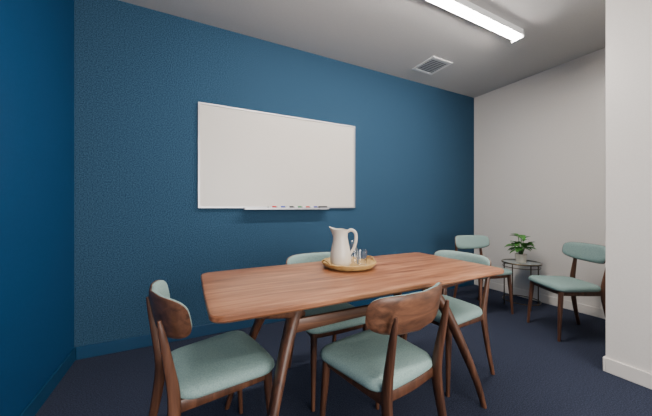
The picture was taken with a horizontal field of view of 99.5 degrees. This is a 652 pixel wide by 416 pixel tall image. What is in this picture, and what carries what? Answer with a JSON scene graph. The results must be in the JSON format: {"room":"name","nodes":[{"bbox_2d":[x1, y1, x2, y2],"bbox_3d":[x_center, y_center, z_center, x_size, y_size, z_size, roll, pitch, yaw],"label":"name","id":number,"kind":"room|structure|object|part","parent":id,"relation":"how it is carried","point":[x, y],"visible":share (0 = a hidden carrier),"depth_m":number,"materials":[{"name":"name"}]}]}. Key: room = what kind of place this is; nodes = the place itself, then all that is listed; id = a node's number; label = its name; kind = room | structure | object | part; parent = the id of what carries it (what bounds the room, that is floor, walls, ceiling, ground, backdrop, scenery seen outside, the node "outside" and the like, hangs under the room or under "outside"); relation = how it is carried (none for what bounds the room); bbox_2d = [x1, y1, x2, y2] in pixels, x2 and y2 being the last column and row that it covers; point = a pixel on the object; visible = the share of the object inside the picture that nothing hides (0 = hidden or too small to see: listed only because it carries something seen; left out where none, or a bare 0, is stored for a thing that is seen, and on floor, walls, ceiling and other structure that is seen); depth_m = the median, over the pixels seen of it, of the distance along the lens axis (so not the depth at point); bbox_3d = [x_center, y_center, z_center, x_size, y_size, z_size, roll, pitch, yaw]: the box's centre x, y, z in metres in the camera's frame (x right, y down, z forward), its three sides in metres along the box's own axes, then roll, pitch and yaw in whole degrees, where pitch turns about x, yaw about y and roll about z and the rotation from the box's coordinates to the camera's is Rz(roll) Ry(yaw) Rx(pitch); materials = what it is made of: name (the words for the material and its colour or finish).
{"room":"meeting room","nodes":[
{"label":"meeting room","id":0,"kind":"room"},
{"bbox_2d":[0,0,73,415],"bbox_3d":[-0.719,-0.245,-0.306,0.100,2.690,5.300,0,0,-27],"label":"wall","id":1,"kind":"structure","parent":0,"point":[37,36],"depth_m":1.47,"materials":[{"name":"blue paint"}]},
{"bbox_2d":[19,347,75,415],"bbox_3d":[-0.647,1.052,-0.325,0.012,0.095,5.200,0,0,-27],"label":"baseboard","id":2,"kind":"structure","parent":1,"relation":"attached to","point":[39,399],"depth_m":1.61,"materials":[{"name":"blue paint"}]},
{"bbox_2d":[74,0,473,346],"bbox_3d":[0.136,-0.245,3.035,4.430,2.690,0.100,0,0,-27],"label":"wall","id":3,"kind":"structure","parent":0,"point":[142,74],"depth_m":2.35,"materials":[{"name":"blue paint"}]},
{"bbox_2d":[76,280,473,359],"bbox_3d":[0.161,1.052,2.985,4.406,0.095,0.012,0,0,-27],"label":"baseboard","id":4,"kind":"structure","parent":3,"relation":"attached to","point":[109,347],"depth_m":2.27,"materials":[{"name":"blue"}]},
{"bbox_2d":[198,102,354,209],"bbox_3d":[-0.372,-0.443,2.673,1.572,0.914,0.088,0,0,-27],"label":"whiteboard","id":5,"kind":"object","parent":3,"relation":"attached to","point":[248,159],"visible":1,"depth_m":2.62,"materials":[{"name":"beige plastic"}]},
{"bbox_2d":[243,208,328,209],"bbox_3d":[-0.362,0.005,2.678,0.840,0.018,0.088,0,0,-27],"label":"marker tray","id":6,"kind":"object","parent":5,"relation":"on","point":[243,208],"depth_m":2.58,"materials":[{"name":"silver metal"}]},
{"bbox_2d":[35,284,651,415],"bbox_3d":[1.327,1.150,0.667,4.630,0.100,5.400,0,0,-27],"label":"floor","id":7,"kind":"structure","parent":0,"point":[537,374],"depth_m":1.76,"materials":[{"name":"blue carpet"}]},
{"bbox_2d":[146,280,273,415],"bbox_3d":[-0.512,0.711,1.196,0.478,0.786,0.455,0,0,-39],"label":"dining chair","id":8,"kind":"object","parent":7,"relation":"on","point":[196,374],"visible":0.99,"depth_m":1.10,"materials":[{"name":"teal fabric"}]},
{"bbox_3d":[-0.759,0.744,1.205,0.106,0.720,0.032,0,0,-29],"label":"leg","id":9,"kind":"part","parent":8,"relation":"part of","materials":[{"name":"brown wood"}]},
{"bbox_3d":[-0.556,0.744,0.952,0.032,0.720,0.106,0,0,42],"label":"leg","id":10,"kind":"part","parent":8,"relation":"part of","materials":[{"name":"brown wood"}]},
{"bbox_3d":[-0.493,0.708,1.210,0.358,0.048,0.364,0,0,-39],"label":"seat frame","id":11,"kind":"part","parent":8,"relation":"part of","materials":[{"name":"brown wood"}]},
{"bbox_3d":[-0.479,0.665,1.222,0.395,0.059,0.428,0,0,-39],"label":"seat","id":12,"kind":"part","parent":8,"relation":"part of","materials":[{"name":"teal fabric"}]},
{"bbox_3d":[-0.462,0.897,1.462,0.036,0.407,0.059,0,0,36],"label":"leg","id":13,"kind":"part","parent":8,"relation":"part of","materials":[{"name":"brown wood"}]},
{"bbox_3d":[-0.241,0.897,1.187,0.059,0.407,0.036,0,0,-23],"label":"leg","id":14,"kind":"part","parent":8,"relation":"part of","materials":[{"name":"brown wood"}]},
{"bbox_2d":[286,252,368,411],"bbox_3d":[-0.001,0.711,1.782,0.455,0.786,0.478,0,0,-27],"label":"dining chair","id":15,"kind":"object","parent":7,"relation":"on","point":[334,329],"visible":0.31,"depth_m":1.61,"materials":[{"name":"teal fabric"}]},
{"bbox_3d":[-0.230,0.744,1.877,0.032,0.720,0.106,0,0,-36],"label":"leg","id":16,"kind":"part","parent":15,"relation":"part of","materials":[{"name":"brown wood"}]},
{"bbox_3d":[-0.066,0.897,1.519,0.036,0.407,0.059,0,0,-11],"label":"leg","id":17,"kind":"part","parent":15,"relation":"part of","materials":[{"name":"brown wood"}]},
{"bbox_3d":[0.018,0.665,1.745,0.428,0.059,0.395,0,0,-27],"label":"seat","id":18,"kind":"part","parent":15,"relation":"part of","materials":[{"name":"teal fabric"}]},
{"bbox_3d":[0.010,0.708,1.761,0.364,0.048,0.358,0,0,-27],"label":"seat frame","id":19,"kind":"part","parent":15,"relation":"part of","materials":[{"name":"brown wood"}]},
{"bbox_2d":[201,252,503,415],"bbox_3d":[0.181,0.726,1.526,1.573,0.756,0.701,0,0,-27],"label":"dining table","id":20,"kind":"object","parent":7,"relation":"on","point":[259,294],"visible":0.83,"depth_m":1.26,"materials":[{"name":"brown wood"}]},
{"bbox_3d":[0.164,0.455,1.521,0.881,0.151,0.380,0,0,-27],"label":"under frame","id":21,"kind":"part","parent":20,"relation":"part of","materials":[{"name":"brown wood"}]},
{"bbox_2d":[322,256,375,270],"bbox_3d":[0.135,0.321,1.635,0.323,0.053,0.323,0,0,-27],"label":"rattan tray","id":22,"kind":"object","parent":20,"relation":"on","point":[326,262],"visible":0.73,"depth_m":1.52,"materials":[{"name":"beige wicker"}]},
{"bbox_2d":[329,227,357,265],"bbox_3d":[0.092,0.224,1.602,0.122,0.230,0.142,0,0,-43],"label":"ceramic pitcher","id":23,"kind":"object","parent":22,"relation":"on","point":[340,254],"visible":0.95,"depth_m":1.57,"materials":[{"name":"beige ceramic"}]},
{"bbox_3d":[0.151,0.195,1.596,0.063,0.154,0.014,0,0,11],"label":"handle","id":24,"kind":"part","parent":23,"relation":"part of","materials":[{"name":"beige ceramic"}]},
{"bbox_2d":[350,240,356,263],"bbox_3d":[0.169,0.269,1.706,0.066,0.140,0.066,0,0,-27],"label":"glass carafe","id":25,"kind":"object","parent":22,"relation":"on","point":[353,255],"visible":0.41,"depth_m":1.68,"materials":[{"name":"clear glass"}]},
{"bbox_2d":[356,249,366,265],"bbox_3d":[0.212,0.294,1.642,0.066,0.090,0.066,0,0,-27],"label":"drinking glass","id":26,"kind":"object","parent":22,"relation":"on","point":[361,254],"visible":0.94,"depth_m":1.62,"materials":[{"name":"clear glass"}]},
{"bbox_2d":[320,282,448,415],"bbox_3d":[0.258,0.711,1.224,0.455,0.786,0.478,0,0,-36],"label":"dining chair","id":27,"kind":"object","parent":7,"relation":"on","point":[384,366],"visible":1,"depth_m":1.11,"materials":[{"name":"teal fabric"}]},
{"bbox_3d":[-0.006,0.897,1.288,0.059,0.407,0.036,0,0,39],"label":"leg","id":28,"kind":"part","parent":27,"relation":"part of","materials":[{"name":"brown wood"}]},
{"bbox_3d":[0.233,0.665,1.258,0.428,0.059,0.395,0,0,-36],"label":"seat","id":29,"kind":"part","parent":27,"relation":"part of","materials":[{"name":"teal fabric"}]},
{"bbox_3d":[0.244,0.708,1.243,0.364,0.048,0.358,0,0,-36],"label":"seat frame","id":30,"kind":"part","parent":27,"relation":"part of","materials":[{"name":"brown wood"}]},
{"bbox_3d":[0.235,0.744,0.977,0.032,0.720,0.106,0,0,-26],"label":"leg","id":31,"kind":"part","parent":27,"relation":"part of","materials":[{"name":"brown wood"}]},
{"bbox_3d":[0.498,0.744,1.167,0.106,0.720,0.032,0,0,45],"label":"leg","id":32,"kind":"part","parent":27,"relation":"part of","materials":[{"name":"brown wood"}]},
{"bbox_2d":[403,250,494,396],"bbox_3d":[0.825,0.711,1.881,0.478,0.786,0.455,0,0,-27],"label":"dining chair","id":33,"kind":"object","parent":7,"relation":"on","point":[465,313],"visible":0.41,"depth_m":1.80,"materials":[{"name":"teal fabric"}]},
{"bbox_3d":[0.920,0.744,2.110,0.106,0.720,0.032,0,0,-36],"label":"leg","id":34,"kind":"part","parent":33,"relation":"part of","materials":[{"name":"brown wood"}]},
{"bbox_3d":[0.721,0.897,1.631,0.059,0.407,0.036,0,0,-42],"label":"leg","id":35,"kind":"part","parent":33,"relation":"part of","materials":[{"name":"brown wood"}]},
{"bbox_3d":[0.804,0.708,1.871,0.358,0.048,0.364,0,0,-27],"label":"seat frame","id":36,"kind":"part","parent":33,"relation":"part of","materials":[{"name":"brown wood"}]},
{"bbox_3d":[0.788,0.665,1.863,0.395,0.059,0.428,0,0,-27],"label":"seat","id":37,"kind":"part","parent":33,"relation":"part of","materials":[{"name":"teal fabric"}]},
{"bbox_3d":[1.065,0.744,1.821,0.106,0.720,0.032,0,0,-17],"label":"leg","id":38,"kind":"part","parent":33,"relation":"part of","materials":[{"name":"brown wood"}]},
{"bbox_2d":[453,235,513,313],"bbox_3d":[1.704,0.711,3.041,0.455,0.786,0.478,0,0,-12],"label":"dining chair","id":39,"kind":"object","parent":7,"relation":"on","point":[461,241],"visible":0.68,"depth_m":3.17,"materials":[{"name":"teal fabric"}]},
{"bbox_3d":[1.507,0.744,3.192,0.032,0.720,0.106,0,0,-21],"label":"leg","id":40,"kind":"part","parent":39,"relation":"part of","materials":[{"name":"brown wood"}]},
{"bbox_3d":[1.573,0.897,2.804,0.036,0.407,0.059,0,0,4],"label":"leg","id":41,"kind":"part","parent":39,"relation":"part of","materials":[{"name":"brown wood"}]},
{"bbox_3d":[1.825,0.744,3.257,0.032,0.720,0.106,0,0,-2],"label":"leg","id":42,"kind":"part","parent":39,"relation":"part of","materials":[{"name":"brown wood"}]},
{"bbox_3d":[1.708,0.708,3.018,0.364,0.048,0.358,0,0,-12],"label":"seat frame","id":43,"kind":"part","parent":39,"relation":"part of","materials":[{"name":"brown wood"}]},
{"bbox_3d":[1.712,0.665,3.000,0.428,0.059,0.395,0,0,-12],"label":"seat","id":44,"kind":"part","parent":39,"relation":"part of","materials":[{"name":"teal fabric"}]},
{"bbox_3d":[1.918,0.897,2.876,0.036,0.407,0.059,0,0,-27],"label":"leg","id":45,"kind":"part","parent":39,"relation":"part of","materials":[{"name":"brown wood"}]},
{"bbox_2d":[501,259,542,310],"bbox_3d":[2.211,0.854,3.127,0.386,0.492,0.386,0,0,-27],"label":"side table","id":46,"kind":"object","parent":7,"relation":"on","point":[512,262],"visible":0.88,"depth_m":3.10,"materials":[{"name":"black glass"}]},
{"bbox_2d":[505,233,536,262],"bbox_3d":[2.196,0.454,3.125,0.256,0.319,0.309,0,0,-27],"label":"potted plant","id":47,"kind":"object","parent":46,"relation":"on","point":[521,257],"visible":1,"depth_m":3.09,"materials":[{"name":"green plant"}]},
{"bbox_3d":[2.206,0.566,3.124,0.116,0.095,0.116,0,0,-27],"label":"pot","id":48,"kind":"part","parent":47,"relation":"part of","materials":[{"name":"beige ceramic"}]},
{"bbox_2d":[527,242,605,341],"bbox_3d":[2.155,0.711,2.454,0.478,0.786,0.455,0,0,3],"label":"dining chair","id":49,"kind":"object","parent":7,"relation":"on","point":[563,286],"visible":0.88,"depth_m":2.39,"materials":[{"name":"teal fabric"}]},
{"bbox_3d":[1.960,0.897,2.642,0.059,0.407,0.036,0,0,19],"label":"leg","id":50,"kind":"part","parent":49,"relation":"part of","materials":[{"name":"brown wood"}]},
{"bbox_3d":[1.940,0.897,2.289,0.059,0.407,0.036,0,0,-12],"label":"leg","id":51,"kind":"part","parent":49,"relation":"part of","materials":[{"name":"brown wood"}]},
{"bbox_3d":[2.114,0.665,2.456,0.395,0.059,0.428,0,0,3],"label":"seat","id":52,"kind":"part","parent":49,"relation":"part of","materials":[{"name":"teal fabric"}]},
{"bbox_3d":[2.132,0.708,2.455,0.358,0.048,0.364,0,0,3],"label":"seat frame","id":53,"kind":"part","parent":49,"relation":"part of","materials":[{"name":"brown wood"}]},
{"bbox_3d":[2.352,0.744,2.605,0.106,0.720,0.032,0,0,-6],"label":"leg","id":54,"kind":"part","parent":49,"relation":"part of","materials":[{"name":"brown wood"}]},
{"bbox_3d":[2.333,0.744,2.281,0.106,0.720,0.032,0,0,13],"label":"leg","id":55,"kind":"part","parent":49,"relation":"part of","materials":[{"name":"brown wood"}]},
{"bbox_2d":[120,0,605,97],"bbox_3d":[1.327,-1.640,0.667,4.630,0.100,5.400,0,0,-27],"label":"ceiling","id":56,"kind":"structure","parent":0,"point":[391,37],"depth_m":2.47,"materials":[{"name":"paint"}]},
{"bbox_2d":[412,56,452,74],"bbox_3d":[1.182,-1.584,3.080,0.300,0.012,0.300,0,0,-27],"label":"ceiling air vent","id":57,"kind":"object","parent":56,"relation":"attached to","point":[433,64],"depth_m":3.06,"materials":[{"name":"white metal"}]},
{"bbox_2d":[426,0,524,43],"bbox_3d":[0.653,-1.551,1.951,2.444,0.078,0.108,0,0,-27],"label":"ceiling light","id":58,"kind":"object","parent":56,"relation":"attached to","point":[465,9],"visible":1,"depth_m":2.23,"materials":[{"name":"white plastic"}]},
{"bbox_2d":[474,47,605,308],"bbox_3d":[2.561,-0.245,3.255,0.100,2.690,1.885,0,0,-27],"label":"wall","id":59,"kind":"structure","parent":0,"point":[540,138],"depth_m":3.18,"materials":[{"name":"white paint"}]},
{"bbox_2d":[474,279,604,318],"bbox_3d":[2.533,1.052,3.185,0.012,0.095,1.785,0,0,-27],"label":"baseboard","id":60,"kind":"structure","parent":59,"relation":"attached to","point":[586,309],"depth_m":3.14,"materials":[{"name":"white paint"}]},
{"bbox_2d":[606,0,651,373],"bbox_3d":[3.224,-0.245,0.623,1.280,2.690,3.415,0,0,-27],"label":"wall","id":61,"kind":"structure","parent":0,"point":[628,22],"depth_m":1.76,"materials":[{"name":"white paint"}]},
{"bbox_2d":[603,355,605,370],"bbox_3d":[2.399,1.052,2.125,1.180,0.095,0.012,0,0,-27],"label":"baseboard","id":62,"kind":"structure","parent":61,"relation":"attached to","point":[604,357],"depth_m":1.86,"materials":[{"name":"white paint"}]},
{"bbox_2d":[605,358,651,389],"bbox_3d":[2.647,1.052,0.332,0.012,0.095,3.415,0,0,-27],"label":"baseboard","id":63,"kind":"structure","parent":61,"relation":"attached to","point":[640,377],"depth_m":1.75,"materials":[{"name":"white paint"}]}
]}

